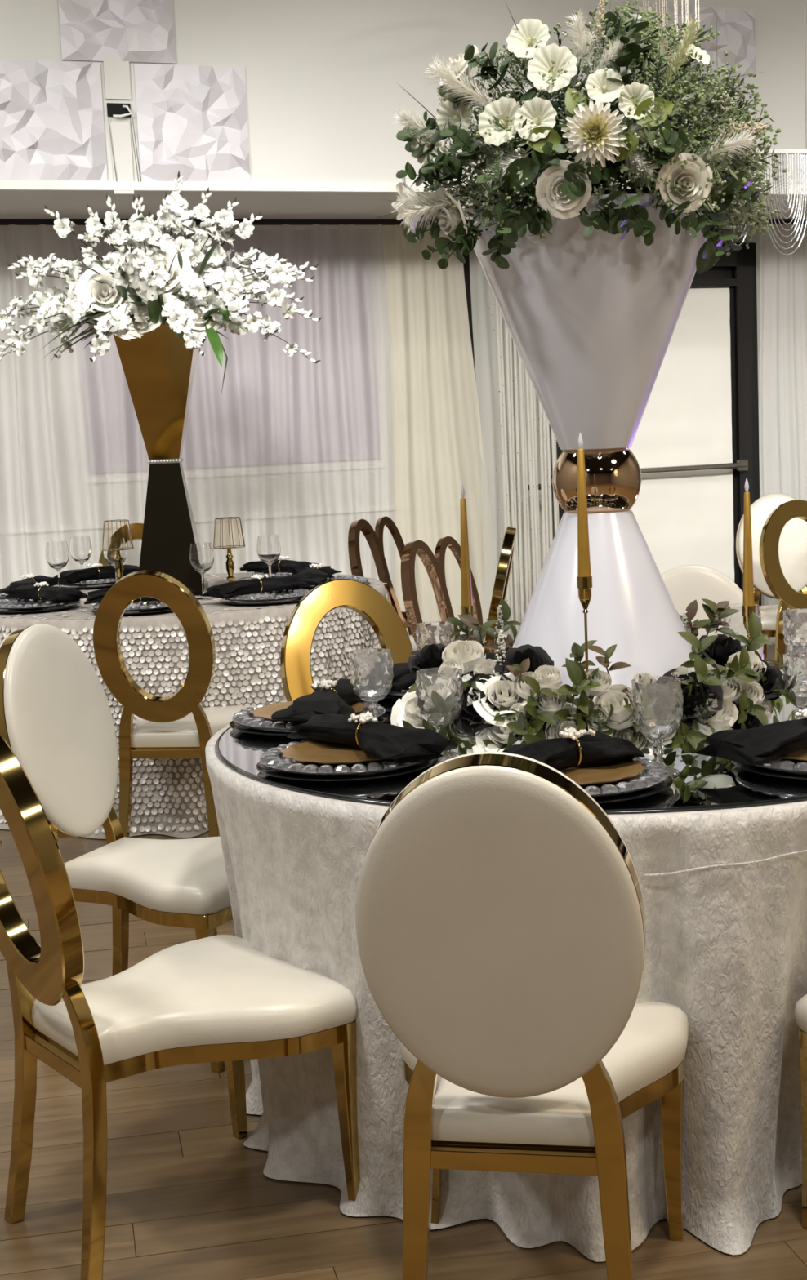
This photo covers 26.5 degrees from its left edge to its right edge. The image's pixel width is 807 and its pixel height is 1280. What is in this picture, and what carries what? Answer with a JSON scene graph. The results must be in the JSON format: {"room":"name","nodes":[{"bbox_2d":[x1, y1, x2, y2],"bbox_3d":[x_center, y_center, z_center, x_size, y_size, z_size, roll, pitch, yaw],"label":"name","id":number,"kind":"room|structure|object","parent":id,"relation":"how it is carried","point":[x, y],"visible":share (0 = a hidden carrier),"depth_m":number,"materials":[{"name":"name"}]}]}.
{"room":"event space","nodes":[
{"label":"event space","id":0,"kind":"room"},
{"bbox_2d":[0,644,806,1279],"bbox_3d":[1.044,1.010,3.415,9.400,0.111,17.500,-2,7,0],"label":"floor","id":1,"kind":"structure","parent":0,"point":[186,1198],"depth_m":3.15,"materials":[{"name":"brown wood"}]},
{"bbox_2d":[0,623,232,1072],"bbox_3d":[-0.614,0.447,4.082,0.652,0.973,0.486,1,8,24],"label":"dining chair","id":2,"kind":"object","parent":1,"relation":"on","point":[56,717],"visible":0.73,"depth_m":4.04,"materials":[{"name":"leather"}]},
{"bbox_2d":[97,523,143,566],"bbox_3d":[-1.230,-0.055,8.144,0.486,0.971,0.641,-4,8,-10],"label":"dining chair","id":3,"kind":"object","parent":1,"relation":"on","point":[136,529],"visible":0.02,"depth_m":8.35,"materials":[{"name":"gold metal"}]},
{"bbox_2d":[93,569,255,837],"bbox_3d":[-0.768,0.216,5.913,0.486,0.971,0.641,-1,8,10],"label":"dining chair","id":4,"kind":"object","parent":1,"relation":"on","point":[176,725],"visible":0.68,"depth_m":5.69,"materials":[{"name":"gold metal"}]},
{"bbox_2d":[0,733,359,1279],"bbox_3d":[-0.459,0.572,3.079,0.641,0.971,0.486,-8,9,-35],"label":"dining chair","id":5,"kind":"object","parent":1,"relation":"on","point":[219,997],"visible":0.99,"depth_m":2.99,"materials":[{"name":"leather"}]},
{"bbox_2d":[0,573,388,839],"bbox_3d":[-0.901,0.194,6.894,1.834,0.764,1.894,-2,7,0],"label":"tablecloth","id":6,"kind":"object","parent":1,"relation":"on","point":[168,798],"visible":0.16,"depth_m":6.07,"materials":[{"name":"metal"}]},
{"bbox_2d":[0,601,80,612],"bbox_3d":[-1.391,-0.123,6.462,0.350,0.012,0.350,-9,10,-40],"label":"base plate","id":7,"kind":"object","parent":6,"relation":"on","point":[77,603],"visible":0.4,"depth_m":6.39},
{"bbox_2d":[0,597,76,609],"bbox_3d":[-1.392,-0.139,6.460,0.336,0.022,0.336,-9,10,-40],"label":"charger plate","id":8,"kind":"object","parent":7,"relation":"on","point":[21,603],"visible":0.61,"depth_m":6.38,"materials":[{"name":"clear glass"}]},
{"bbox_2d":[4,584,88,603],"bbox_3d":[-1.361,-0.179,6.493,0.182,0.053,0.389,-9,10,-40],"label":"napkin","id":9,"kind":"object","parent":8,"relation":"on","point":[49,593],"visible":0.98,"depth_m":6.40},
{"bbox_2d":[45,541,69,587],"bbox_3d":[-1.409,-0.295,7.007,0.096,0.214,0.096,-2,7,0],"label":"wine glass","id":10,"kind":"object","parent":6,"relation":"on","point":[57,553],"visible":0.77,"depth_m":6.96,"materials":[{"name":"clear glass"}]},
{"bbox_2d":[69,535,92,582],"bbox_3d":[-1.369,-0.335,7.300,0.096,0.214,0.096,-2,7,0],"label":"wine glass","id":11,"kind":"object","parent":6,"relation":"on","point":[80,546],"visible":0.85,"depth_m":7.26,"materials":[{"name":"clear glass"}]},
{"bbox_2d":[53,582,115,588],"bbox_3d":[-1.328,-0.237,7.321,0.350,0.012,0.350,-9,10,-41],"label":"base plate","id":12,"kind":"object","parent":6,"relation":"on","point":[108,584],"visible":0.33,"depth_m":7.24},
{"bbox_2d":[57,577,115,586],"bbox_3d":[-1.329,-0.254,7.319,0.336,0.022,0.336,-9,10,-41],"label":"charger plate","id":13,"kind":"object","parent":12,"relation":"on","point":[111,580],"visible":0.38,"depth_m":7.18,"materials":[{"name":"clear glass"}]},
{"bbox_2d":[54,564,139,583],"bbox_3d":[-1.292,-0.285,7.283,0.389,0.053,0.182,-9,10,-41],"label":"napkin","id":14,"kind":"object","parent":13,"relation":"on","point":[70,576],"visible":0.82,"depth_m":7.23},
{"bbox_2d":[103,550,127,582],"bbox_3d":[-1.178,-0.309,7.037,0.096,0.214,0.096,-2,7,0],"label":"wine glass","id":15,"kind":"object","parent":6,"relation":"on","point":[111,557],"visible":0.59,"depth_m":7.00,"materials":[{"name":"clear glass"}]},
{"bbox_2d":[102,519,133,581],"bbox_3d":[-1.163,-0.344,7.008,0.129,0.289,0.129,-2,7,0],"label":"table lamp","id":16,"kind":"object","parent":6,"relation":"on","point":[117,535],"visible":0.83,"depth_m":6.96,"materials":[{"name":"fabric"}]},
{"bbox_2d":[90,607,172,613],"bbox_3d":[-0.959,-0.113,6.244,0.350,0.012,0.350,-2,7,4],"label":"base plate","id":17,"kind":"object","parent":6,"relation":"on","point":[95,611],"visible":0.25,"depth_m":6.16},
{"bbox_2d":[93,600,168,611],"bbox_3d":[-0.960,-0.129,6.242,0.336,0.022,0.336,-2,7,4],"label":"charger plate","id":18,"kind":"object","parent":17,"relation":"on","point":[153,605],"visible":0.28,"depth_m":6.14,"materials":[{"name":"clear glass"}]},
{"bbox_2d":[84,586,195,604],"bbox_3d":[-0.965,-0.169,6.287,0.389,0.053,0.182,-2,7,4],"label":"napkin","id":19,"kind":"object","parent":18,"relation":"on","point":[96,596],"visible":0.3,"depth_m":6.25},
{"bbox_2d":[113,318,208,595],"bbox_3d":[-0.941,-0.719,6.789,0.336,1.070,0.336,-3,7,-3],"label":"vase","id":20,"kind":"object","parent":6,"relation":"on","point":[159,370],"visible":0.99,"depth_m":6.71,"materials":[{"name":"black metal"}]},
{"bbox_2d":[0,170,322,393],"bbox_3d":[-1.002,-1.369,6.643,1.285,0.862,1.260,-6,8,-24],"label":"flower arrangement","id":21,"kind":"object","parent":20,"relation":"in","point":[127,294],"visible":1,"depth_m":6.51,"materials":[{"name":"plant"}]},
{"bbox_2d":[188,542,214,599],"bbox_3d":[-0.768,-0.264,6.559,0.096,0.214,0.096,-2,7,0],"label":"wine glass","id":22,"kind":"object","parent":6,"relation":"on","point":[201,558],"visible":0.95,"depth_m":6.52,"materials":[{"name":"clear glass"}]},
{"bbox_2d":[213,516,244,582],"bbox_3d":[-0.695,-0.344,6.853,0.129,0.289,0.129,-2,7,0],"label":"table lamp","id":23,"kind":"object","parent":6,"relation":"on","point":[228,531],"visible":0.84,"depth_m":6.80,"materials":[{"name":"fabric"}]},
{"bbox_2d":[219,596,302,604],"bbox_3d":[-0.510,-0.151,6.393,0.350,0.012,0.350,-9,10,-41],"label":"base plate","id":24,"kind":"object","parent":6,"relation":"on","point":[224,601],"visible":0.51,"depth_m":6.32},
{"bbox_2d":[222,588,309,601],"bbox_3d":[-0.511,-0.168,6.391,0.336,0.022,0.336,-9,10,-41],"label":"charger plate","id":25,"kind":"object","parent":24,"relation":"on","point":[295,593],"visible":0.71,"depth_m":6.30,"materials":[{"name":"clear glass"}]},
{"bbox_2d":[200,576,308,598],"bbox_3d":[-0.550,-0.204,6.419,0.389,0.053,0.182,-9,10,-41],"label":"napkin","id":26,"kind":"object","parent":25,"relation":"on","point":[243,587],"visible":0.99,"depth_m":6.37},
{"bbox_2d":[256,534,280,577],"bbox_3d":[-0.534,-0.311,6.841,0.096,0.214,0.096,-2,7,0],"label":"wine glass","id":27,"kind":"object","parent":6,"relation":"on","point":[268,548],"visible":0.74,"depth_m":6.80,"materials":[{"name":"clear glass"}]},
{"bbox_2d":[300,582,370,591],"bbox_3d":[-0.303,-0.212,6.793,0.350,0.012,0.350,-2,7,6],"label":"base plate","id":28,"kind":"object","parent":6,"relation":"on","point":[366,583],"visible":0.05,"depth_m":6.77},
{"bbox_2d":[300,575,368,588],"bbox_3d":[-0.303,-0.229,6.791,0.336,0.022,0.336,-2,7,6],"label":"charger plate","id":29,"kind":"object","parent":28,"relation":"on","point":[363,580],"visible":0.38,"depth_m":6.86,"materials":[{"name":"clear glass"}]},
{"bbox_2d":[284,565,342,585],"bbox_3d":[-0.355,-0.260,6.784,0.182,0.053,0.389,-2,7,6],"label":"napkin","id":30,"kind":"object","parent":29,"relation":"on","point":[312,576],"visible":0.88,"depth_m":6.64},
{"bbox_3d":[-1.538,-0.172,6.889,0.350,0.011,0.350,-2,7,3],"label":"base plate","id":31,"kind":"object","parent":6,"relation":"on","visible":0},
{"bbox_2d":[0,588,20,599],"bbox_3d":[-1.539,-0.189,6.887,0.336,0.022,0.336,-2,7,3],"label":"charger plate","id":32,"kind":"object","parent":31,"relation":"on","point":[2,595],"visible":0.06,"depth_m":6.74,"materials":[{"name":"clear glass"}]},
{"bbox_2d":[0,575,65,592],"bbox_3d":[-1.490,-0.225,6.888,0.182,0.053,0.389,-2,7,3],"label":"napkin","id":33,"kind":"object","parent":32,"relation":"on","point":[52,581],"visible":0.58,"depth_m":6.84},
{"bbox_3d":[-0.476,-0.269,7.284,0.350,0.011,0.350,-10,10,-44],"label":"base plate","id":34,"kind":"object","parent":6,"relation":"on","visible":0},
{"bbox_2d":[251,571,294,577],"bbox_3d":[-0.477,-0.285,7.282,0.336,0.022,0.336,-10,10,-44],"label":"charger plate","id":35,"kind":"object","parent":34,"relation":"on","point":[273,574],"visible":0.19,"depth_m":7.19,"materials":[{"name":"clear glass"}]},
{"bbox_2d":[240,560,319,574],"bbox_3d":[-0.508,-0.312,7.239,0.182,0.053,0.389,-10,10,-44],"label":"napkin","id":36,"kind":"object","parent":35,"relation":"on","point":[285,566],"visible":0.78,"depth_m":7.24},
{"bbox_2d":[280,578,413,701],"bbox_3d":[-0.052,0.333,4.780,0.486,0.971,0.641,-6,8,-23],"label":"dining chair","id":37,"kind":"object","parent":1,"relation":"on","point":[304,620],"visible":0.17,"depth_m":4.95,"materials":[{"name":"gold metal"}]},
{"bbox_2d":[347,515,512,653],"bbox_3d":[0.118,-0.070,7.801,0.642,0.976,0.486,3,9,35],"label":"dining chair","id":38,"kind":"object","parent":1,"relation":"on","point":[374,539],"visible":0.22,"depth_m":7.89,"materials":[{"name":"gold metal"}]},
{"bbox_2d":[400,536,483,646],"bbox_3d":[0.358,0.114,6.315,0.642,0.976,0.486,3,9,38],"label":"dining chair","id":39,"kind":"object","parent":1,"relation":"on","point":[433,565],"visible":0.09,"depth_m":6.41,"materials":[{"name":"gold metal"}]},
{"bbox_2d":[413,526,516,656],"bbox_3d":[0.162,0.027,7.059,0.641,0.971,0.486,-2,7,7],"label":"dining chair","id":40,"kind":"object","parent":1,"relation":"on","point":[504,567],"visible":0.24,"depth_m":6.83,"materials":[{"name":"gold metal"}]},
{"bbox_2d":[204,724,806,1262],"bbox_3d":[0.440,0.558,3.689,1.744,0.758,1.769,-2,7,0],"label":"tablecloth","id":41,"kind":"object","parent":1,"relation":"on","point":[723,891],"visible":0.4,"depth_m":2.98,"materials":[{"name":"fabric"}]},
{"bbox_2d":[214,669,806,813],"bbox_3d":[0.417,0.178,3.648,1.627,0.007,1.627,-2,7,0],"label":"tabletop","id":42,"kind":"object","parent":41,"relation":"on","point":[701,782],"visible":0.3,"depth_m":3.08,"materials":[{"name":"glass"}]},
{"bbox_2d":[229,712,388,735],"bbox_3d":[-0.207,0.180,3.767,0.350,0.012,0.350,-1,8,11],"label":"base plate","id":43,"kind":"object","parent":42,"relation":"on","point":[384,717],"visible":0.22,"depth_m":3.68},
{"bbox_2d":[231,699,385,729],"bbox_3d":[-0.208,0.163,3.765,0.336,0.022,0.336,-1,8,11],"label":"charger plate","id":44,"kind":"object","parent":43,"relation":"on","point":[244,717],"visible":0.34,"depth_m":3.70,"materials":[{"name":"clear glass"}]},
{"bbox_2d":[249,701,366,721],"bbox_3d":[-0.208,0.158,3.764,0.251,0.013,0.256,-1,8,11],"label":"salad plate","id":45,"kind":"object","parent":44,"relation":"on","point":[263,712],"visible":0.28,"depth_m":3.79,"materials":[{"name":"brown metal"}]},
{"bbox_2d":[271,678,362,725],"bbox_3d":[-0.159,0.128,3.758,0.182,0.053,0.389,-1,8,11],"label":"napkin","id":46,"kind":"object","parent":44,"relation":"on","point":[324,701],"visible":0.74,"depth_m":3.61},
{"bbox_2d":[311,679,337,694],"bbox_3d":[-0.168,0.123,3.750,0.054,0.071,0.062,-1,8,11],"label":"napkin ring","id":47,"kind":"object","parent":46,"relation":"on","point":[326,684],"visible":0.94,"depth_m":3.74,"materials":[{"name":"gold metal"}]},
{"bbox_2d":[255,757,438,782],"bbox_3d":[-0.107,0.237,3.295,0.350,0.012,0.350,-7,9,-34],"label":"base plate","id":48,"kind":"object","parent":42,"relation":"on","point":[384,774],"visible":0.37,"depth_m":3.19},
{"bbox_2d":[259,739,422,775],"bbox_3d":[-0.108,0.221,3.292,0.336,0.022,0.336,-7,9,-34],"label":"charger plate","id":49,"kind":"object","parent":48,"relation":"on","point":[273,758],"visible":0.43,"depth_m":3.17,"materials":[{"name":"clear glass"}]},
{"bbox_2d":[280,740,382,764],"bbox_3d":[-0.108,0.215,3.292,0.251,0.013,0.256,-7,9,-34],"label":"salad plate","id":50,"kind":"object","parent":49,"relation":"on","point":[310,751],"visible":0.69,"depth_m":3.29,"materials":[{"name":"brown metal"}]},
{"bbox_2d":[286,713,457,763],"bbox_3d":[-0.073,0.182,3.322,0.182,0.053,0.389,-7,9,-34],"label":"napkin","id":51,"kind":"object","parent":49,"relation":"on","point":[397,744],"visible":0.92,"depth_m":3.22,"materials":[{"name":"fabric"}]},
{"bbox_2d":[347,712,377,745],"bbox_3d":[-0.074,0.176,3.310,0.054,0.071,0.062,-7,9,-34],"label":"napkin ring","id":52,"kind":"object","parent":51,"relation":"on","point":[363,717],"visible":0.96,"depth_m":3.30,"materials":[{"name":"gold metal"}]},
{"bbox_2d":[348,648,393,722],"bbox_3d":[-0.066,0.108,3.658,0.095,0.170,0.094,-2,7,0],"label":"goblet","id":53,"kind":"object","parent":42,"relation":"on","point":[371,669],"visible":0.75,"depth_m":3.62,"materials":[{"name":"clear glass"}]},
{"bbox_2d":[384,693,404,698],"bbox_3d":[0.059,0.116,4.169,0.350,0.012,0.350,-7,9,-34],"label":"base plate","id":54,"kind":"object","parent":42,"relation":"on","point":[397,695],"visible":0.04,"depth_m":4.07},
{"bbox_2d":[388,686,409,693],"bbox_3d":[0.058,0.100,4.167,0.336,0.022,0.336,-7,9,-34],"label":"charger plate","id":55,"kind":"object","parent":54,"relation":"on","point":[406,690],"visible":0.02,"depth_m":4.02,"materials":[{"name":"clear glass"}]},
{"bbox_2d":[389,653,497,691],"bbox_3d":[0.091,0.070,4.126,0.389,0.053,0.182,-7,9,-34],"label":"napkin","id":56,"kind":"object","parent":55,"relation":"on","point":[402,678],"visible":0.16,"depth_m":4.00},
{"bbox_2d":[414,621,454,650],"bbox_3d":[0.078,0.045,4.091,0.095,0.170,0.094,-2,7,0],"label":"goblet","id":57,"kind":"object","parent":42,"relation":"on","point":[434,632],"visible":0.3,"depth_m":4.05,"materials":[{"name":"clear glass"}]},
{"bbox_2d":[414,666,463,760],"bbox_3d":[0.072,0.144,3.337,0.095,0.170,0.094,-2,7,0],"label":"goblet","id":58,"kind":"object","parent":42,"relation":"on","point":[439,695],"visible":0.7,"depth_m":3.30,"materials":[{"name":"clear glass"}]},
{"bbox_2d":[460,604,473,675],"bbox_3d":[0.146,0.041,3.838,0.072,0.238,0.072,-2,7,0],"label":"candlestick","id":59,"kind":"object","parent":42,"relation":"on","point":[464,610],"visible":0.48,"depth_m":3.81,"materials":[{"name":"gold metal"}]},
{"bbox_2d":[459,484,472,606],"bbox_3d":[0.136,-0.209,3.806,0.025,0.270,0.025,-2,7,0],"label":"taper candle","id":60,"kind":"object","parent":59,"relation":"on","point":[465,579],"visible":1,"depth_m":3.80,"materials":[{"name":"gold metal"}]},
{"bbox_2d":[460,604,473,616],"bbox_3d":[0.142,-0.065,3.824,0.029,0.024,0.029,-2,7,0],"label":"cup","id":61,"kind":"object","parent":59,"relation":"on","point":[464,610],"depth_m":3.81,"materials":[{"name":"gold metal"}]},
{"bbox_2d":[576,575,591,699],"bbox_3d":[0.349,0.051,3.271,0.072,0.348,0.072,-2,7,0],"label":"candlestick","id":62,"kind":"object","parent":42,"relation":"on","point":[584,584],"visible":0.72,"depth_m":3.25,"materials":[{"name":"gold metal"}]},
{"bbox_2d":[577,432,590,577],"bbox_3d":[0.337,-0.254,3.231,0.025,0.271,0.025,-2,7,0],"label":"taper candle","id":63,"kind":"object","parent":62,"relation":"on","point":[583,547],"visible":1,"depth_m":3.23,"materials":[{"name":"gold metal"}]},
{"bbox_2d":[576,575,591,589],"bbox_3d":[0.343,-0.109,3.250,0.029,0.024,0.029,-2,7,0],"label":"cup","id":64,"kind":"object","parent":62,"relation":"on","point":[584,582],"depth_m":3.24,"materials":[{"name":"gold metal"}]},
{"bbox_2d":[464,193,716,742],"bbox_3d":[0.402,-0.352,3.579,0.524,1.062,0.524,-2,7,0],"label":"vase","id":65,"kind":"object","parent":42,"relation":"on","point":[590,321],"visible":0.79,"depth_m":3.46,"materials":[{"name":"white paint"}]},
{"bbox_2d":[376,0,786,274],"bbox_3d":[0.356,-1.003,3.485,0.823,0.552,0.724,-1,8,14],"label":"flower arrangement","id":66,"kind":"object","parent":65,"relation":"on","point":[568,141],"visible":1,"depth_m":3.26,"materials":[{"name":"green plant"}]},
{"bbox_2d":[390,598,796,755],"bbox_3d":[0.404,0.067,3.595,0.811,0.276,0.907,-1,8,11],"label":"flower garland","id":67,"kind":"object","parent":42,"relation":"on","point":[514,697],"visible":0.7,"depth_m":3.30,"materials":[{"name":"beige plant"}]},
{"bbox_2d":[591,775,672,804],"bbox_3d":[0.299,0.255,3.029,0.350,0.012,0.350,-1,8,11],"label":"base plate","id":68,"kind":"object","parent":42,"relation":"on","point":[668,781],"visible":0.13,"depth_m":2.92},
{"bbox_2d":[578,757,668,796],"bbox_3d":[0.298,0.238,3.026,0.336,0.022,0.336,-1,8,11],"label":"charger plate","id":69,"kind":"object","parent":68,"relation":"on","point":[653,774],"visible":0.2,"depth_m":2.93,"materials":[{"name":"clear glass"}]},
{"bbox_2d":[558,760,644,785],"bbox_3d":[0.298,0.233,3.026,0.256,0.013,0.251,-1,8,11],"label":"salad plate","id":70,"kind":"object","parent":69,"relation":"on","point":[609,772],"visible":0.49,"depth_m":3.02,"materials":[{"name":"brown metal"}]},
{"bbox_2d":[502,731,644,770],"bbox_3d":[0.299,0.199,3.067,0.233,0.053,0.155,-6,8,-24],"label":"napkin","id":71,"kind":"object","parent":70,"relation":"on","point":[558,753],"visible":0.79,"depth_m":3.04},
{"bbox_2d":[558,727,595,767],"bbox_3d":[0.307,0.192,3.063,0.062,0.071,0.054,-6,8,-24],"label":"napkin ring","id":72,"kind":"object","parent":71,"relation":"on","point":[571,733],"visible":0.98,"depth_m":3.05,"materials":[{"name":"gold metal"}]},
{"bbox_2d":[630,675,682,775],"bbox_3d":[0.461,0.157,3.112,0.095,0.170,0.094,-2,7,0],"label":"goblet","id":73,"kind":"object","parent":42,"relation":"on","point":[656,704],"visible":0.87,"depth_m":3.08,"materials":[{"name":"clear glass"}]},
{"bbox_2d":[721,603,760,648],"bbox_3d":[0.825,0.001,4.190,0.095,0.170,0.094,-2,7,0],"label":"goblet","id":74,"kind":"object","parent":42,"relation":"on","point":[735,620],"visible":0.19,"depth_m":4.15,"materials":[{"name":"clear glass"}]},
{"bbox_2d":[741,604,755,639],"bbox_3d":[0.758,0.034,3.760,0.072,0.221,0.072,-2,7,0],"label":"candlestick","id":75,"kind":"object","parent":42,"relation":"on","point":[746,611],"visible":0.44,"depth_m":3.74,"materials":[{"name":"gold metal"}]},
{"bbox_2d":[742,478,754,605],"bbox_3d":[0.747,-0.212,3.728,0.025,0.278,0.025,-2,7,0],"label":"taper candle","id":76,"kind":"object","parent":75,"relation":"on","point":[748,584],"visible":1,"depth_m":3.72,"materials":[{"name":"gold metal"}]},
{"bbox_2d":[741,604,755,617],"bbox_3d":[0.753,-0.064,3.747,0.029,0.024,0.029,-2,7,0],"label":"cup","id":77,"kind":"object","parent":75,"relation":"on","point":[746,611],"depth_m":3.74,"materials":[{"name":"gold metal"}]},
{"bbox_2d":[730,760,806,780],"bbox_3d":[0.774,0.222,3.125,0.350,0.012,0.350,-7,9,-34],"label":"base plate","id":78,"kind":"object","parent":42,"relation":"on","point":[753,769],"visible":0.38,"depth_m":3.05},
{"bbox_2d":[753,757,806,773],"bbox_3d":[0.773,0.205,3.123,0.336,0.022,0.336,-7,9,-34],"label":"charger plate","id":79,"kind":"object","parent":78,"relation":"on","point":[776,763],"visible":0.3,"depth_m":3.01,"materials":[{"name":"clear glass"}]},
{"bbox_2d":[693,718,806,765],"bbox_3d":[0.738,0.169,3.155,0.389,0.053,0.182,-7,9,-34],"label":"napkin","id":80,"kind":"object","parent":79,"relation":"on","point":[757,745],"visible":1,"depth_m":3.06,"materials":[{"name":"fabric"}]},
{"bbox_2d":[777,748,806,760],"bbox_3d":[0.773,0.200,3.122,0.256,0.013,0.251,-7,9,-34],"label":"salad plate","id":81,"kind":"object","parent":79,"relation":"on","point":[801,754],"visible":0.3,"depth_m":3.09,"materials":[{"name":"brown metal"}]},
{"bbox_2d":[781,608,806,652],"bbox_3d":[0.940,0.015,4.041,0.095,0.170,0.094,-2,7,0],"label":"goblet","id":82,"kind":"object","parent":42,"relation":"on","point":[793,620],"visible":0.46,"depth_m":4.00,"materials":[{"name":"clear glass"}]},
{"bbox_2d":[782,651,806,718],"bbox_3d":[0.787,0.112,3.347,0.095,0.170,0.094,-2,7,0],"label":"goblet","id":83,"kind":"object","parent":42,"relation":"on","point":[794,664],"visible":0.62,"depth_m":3.31,"materials":[{"name":"clear glass"}]},
{"bbox_2d":[355,751,688,1279],"bbox_3d":[0.189,0.598,2.669,0.486,0.973,0.652,-1,8,11],"label":"dining chair","id":84,"kind":"object","parent":1,"relation":"on","point":[500,917],"visible":0.99,"depth_m":2.40,"materials":[{"name":"leather"}]},
{"bbox_2d":[660,564,763,664],"bbox_3d":[0.776,0.302,4.747,0.486,0.973,0.652,0,8,16],"label":"dining chair","id":85,"kind":"object","parent":1,"relation":"on","point":[685,584],"visible":0.12,"depth_m":4.91,"materials":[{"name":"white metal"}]},
{"bbox_2d":[735,493,806,660],"bbox_3d":[1.881,-0.215,8.349,0.486,0.973,0.652,-3,7,-2],"label":"dining chair","id":86,"kind":"object","parent":1,"relation":"on","point":[792,544],"visible":0.43,"depth_m":8.51,"materials":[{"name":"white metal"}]},
{"bbox_2d":[758,499,806,669],"bbox_3d":[1.915,-0.137,7.747,0.486,0.971,0.641,-4,8,-15],"label":"dining chair","id":87,"kind":"object","parent":1,"relation":"on","point":[787,597],"visible":0.59,"depth_m":7.90,"materials":[{"name":"gold metal"}]},
{"bbox_2d":[793,994,806,1229],"bbox_3d":[1.026,0.544,2.812,0.486,0.971,0.641,-7,9,-34],"label":"dining chair","id":88,"kind":"object","parent":1,"relation":"on","point":[800,1009],"visible":1,"depth_m":2.95,"materials":[{"name":"gold metal"}]},
{"bbox_2d":[0,0,806,613],"bbox_3d":[0.921,-2.030,8.929,10.565,4.500,1.377,-5,8,-20],"label":"wall","id":89,"kind":"structure","parent":0,"point":[323,78],"depth_m":7.73,"materials":[{"name":"paint"}]},
{"bbox_2d":[0,59,107,181],"bbox_3d":[-1.500,-2.186,7.216,0.490,0.490,0.055,-5,8,-20],"label":"wall panel","id":90,"kind":"object","parent":89,"relation":"attached to","point":[52,128],"visible":1,"depth_m":7.22,"materials":[{"name":"white plastic"}]},
{"bbox_2d":[57,0,176,63],"bbox_3d":[-1.213,-2.706,7.267,0.490,0.490,0.055,-5,8,-20],"label":"wall panel","id":91,"kind":"object","parent":89,"relation":"attached to","point":[135,31],"visible":1,"depth_m":7.28,"materials":[{"name":"white plastic"}]},
{"bbox_2d":[102,53,141,194],"bbox_3d":[-1.197,-2.213,7.331,0.132,0.595,0.042,-5,8,-20],"label":"pillar","id":92,"kind":"structure","parent":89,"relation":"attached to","point":[116,71],"depth_m":7.34,"materials":[{"name":"white paint"}]},
{"bbox_2d":[133,63,250,182],"bbox_3d":[-0.907,-2.240,7.437,0.490,0.490,0.055,-5,8,-20],"label":"wall panel","id":93,"kind":"object","parent":89,"relation":"attached to","point":[192,121],"visible":0.99,"depth_m":7.42,"materials":[{"name":"white plastic"}]},
{"bbox_2d":[0,224,395,594],"bbox_3d":[-1.274,-0.855,8.612,2.601,2.400,0.170,-5,8,-20],"label":"curtain","id":94,"kind":"object","parent":89,"relation":"hanging from","point":[294,447],"visible":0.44,"depth_m":8.74,"materials":[{"name":"fabric"}]},
{"bbox_2d":[0,180,806,195],"bbox_3d":[0.916,-2.147,8.175,10.062,0.038,0.033,-5,8,-20],"label":"trim","id":95,"kind":"structure","parent":89,"relation":"attached to","point":[34,185],"depth_m":7.51,"materials":[{"name":"white paint"}]},
{"bbox_2d":[0,218,806,226],"bbox_3d":[0.911,-2.287,9.405,10.064,0.038,0.037,-5,8,-20],"label":"trim","id":96,"kind":"structure","parent":89,"relation":"attached to","point":[2,221],"depth_m":8.85,"materials":[{"name":"black metal"}]},
{"bbox_2d":[382,224,490,635],"bbox_3d":[0.218,-0.991,9.167,0.594,2.400,0.070,-5,8,-20],"label":"curtain","id":97,"kind":"object","parent":89,"relation":"hanging from","point":[436,427],"visible":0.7,"depth_m":9.13,"materials":[{"name":"fabric"}]},
{"bbox_2d":[462,253,475,374],"bbox_3d":[0.381,-1.173,9.425,0.130,2.120,0.026,-5,8,-20],"label":"trim","id":98,"kind":"structure","parent":89,"relation":"attached to","point":[466,265],"depth_m":9.32,"materials":[{"name":"black metal"}]},
{"bbox_2d":[468,248,520,635],"bbox_3d":[0.517,-1.016,9.256,0.259,2.400,0.040,-5,8,-18],"label":"curtain","id":99,"kind":"object","parent":89,"relation":"hanging from","point":[484,335],"visible":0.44,"depth_m":9.23,"materials":[{"name":"fabric"}]},
{"bbox_2d":[488,299,559,639],"bbox_3d":[0.674,-1.024,9.216,0.430,2.395,0.043,-5,8,-20],"label":"curtain","id":100,"kind":"object","parent":89,"relation":"hanging from","point":[545,495],"visible":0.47,"depth_m":9.22,"materials":[{"name":"white fabric"}]},
{"bbox_2d":[528,242,760,606],"bbox_3d":[1.342,-1.056,9.723,1.639,2.330,0.335,-6,8,-27],"label":"door","id":101,"kind":"structure","parent":89,"relation":"in","point":[695,446],"depth_m":9.84,"materials":[{"name":"glass"}]},
{"bbox_2d":[664,4,755,112],"bbox_3d":[1.497,-2.809,8.291,0.490,0.490,0.055,-5,8,-20],"label":"wall panel","id":102,"kind":"object","parent":89,"relation":"attached to","point":[735,26],"visible":0.44,"depth_m":8.30,"materials":[{"name":"white plastic"}]},
{"bbox_2d":[755,224,806,645],"bbox_3d":[2.677,-1.215,10.080,1.388,2.400,0.093,-5,8,-20],"label":"curtain","id":103,"kind":"object","parent":89,"relation":"hanging from","point":[782,277],"visible":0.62,"depth_m":9.85,"materials":[{"name":"fabric"}]},
{"bbox_3d":[0.850,-3.552,2.820,9.400,0.100,17.500,-2,7,0],"label":"ceiling","id":104,"kind":"structure","parent":0,"visible":0},
{"bbox_2d":[616,0,698,73],"bbox_3d":[1.037,-3.176,7.093,0.354,1.763,0.354,-4,8,-14],"label":"crystal chandelier","id":105,"kind":"object","parent":104,"relation":"hanging from","point":[629,1],"visible":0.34,"depth_m":7.13,"materials":[{"name":"glass"}]},
{"bbox_2d":[715,0,806,255],"bbox_3d":[1.518,-2.883,7.312,0.500,2.442,0.023,-5,8,-20],"label":"chandelier","id":106,"kind":"object","parent":104,"relation":"hanging from","point":[776,151],"visible":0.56,"depth_m":7.47,"materials":[{"name":"glass"}]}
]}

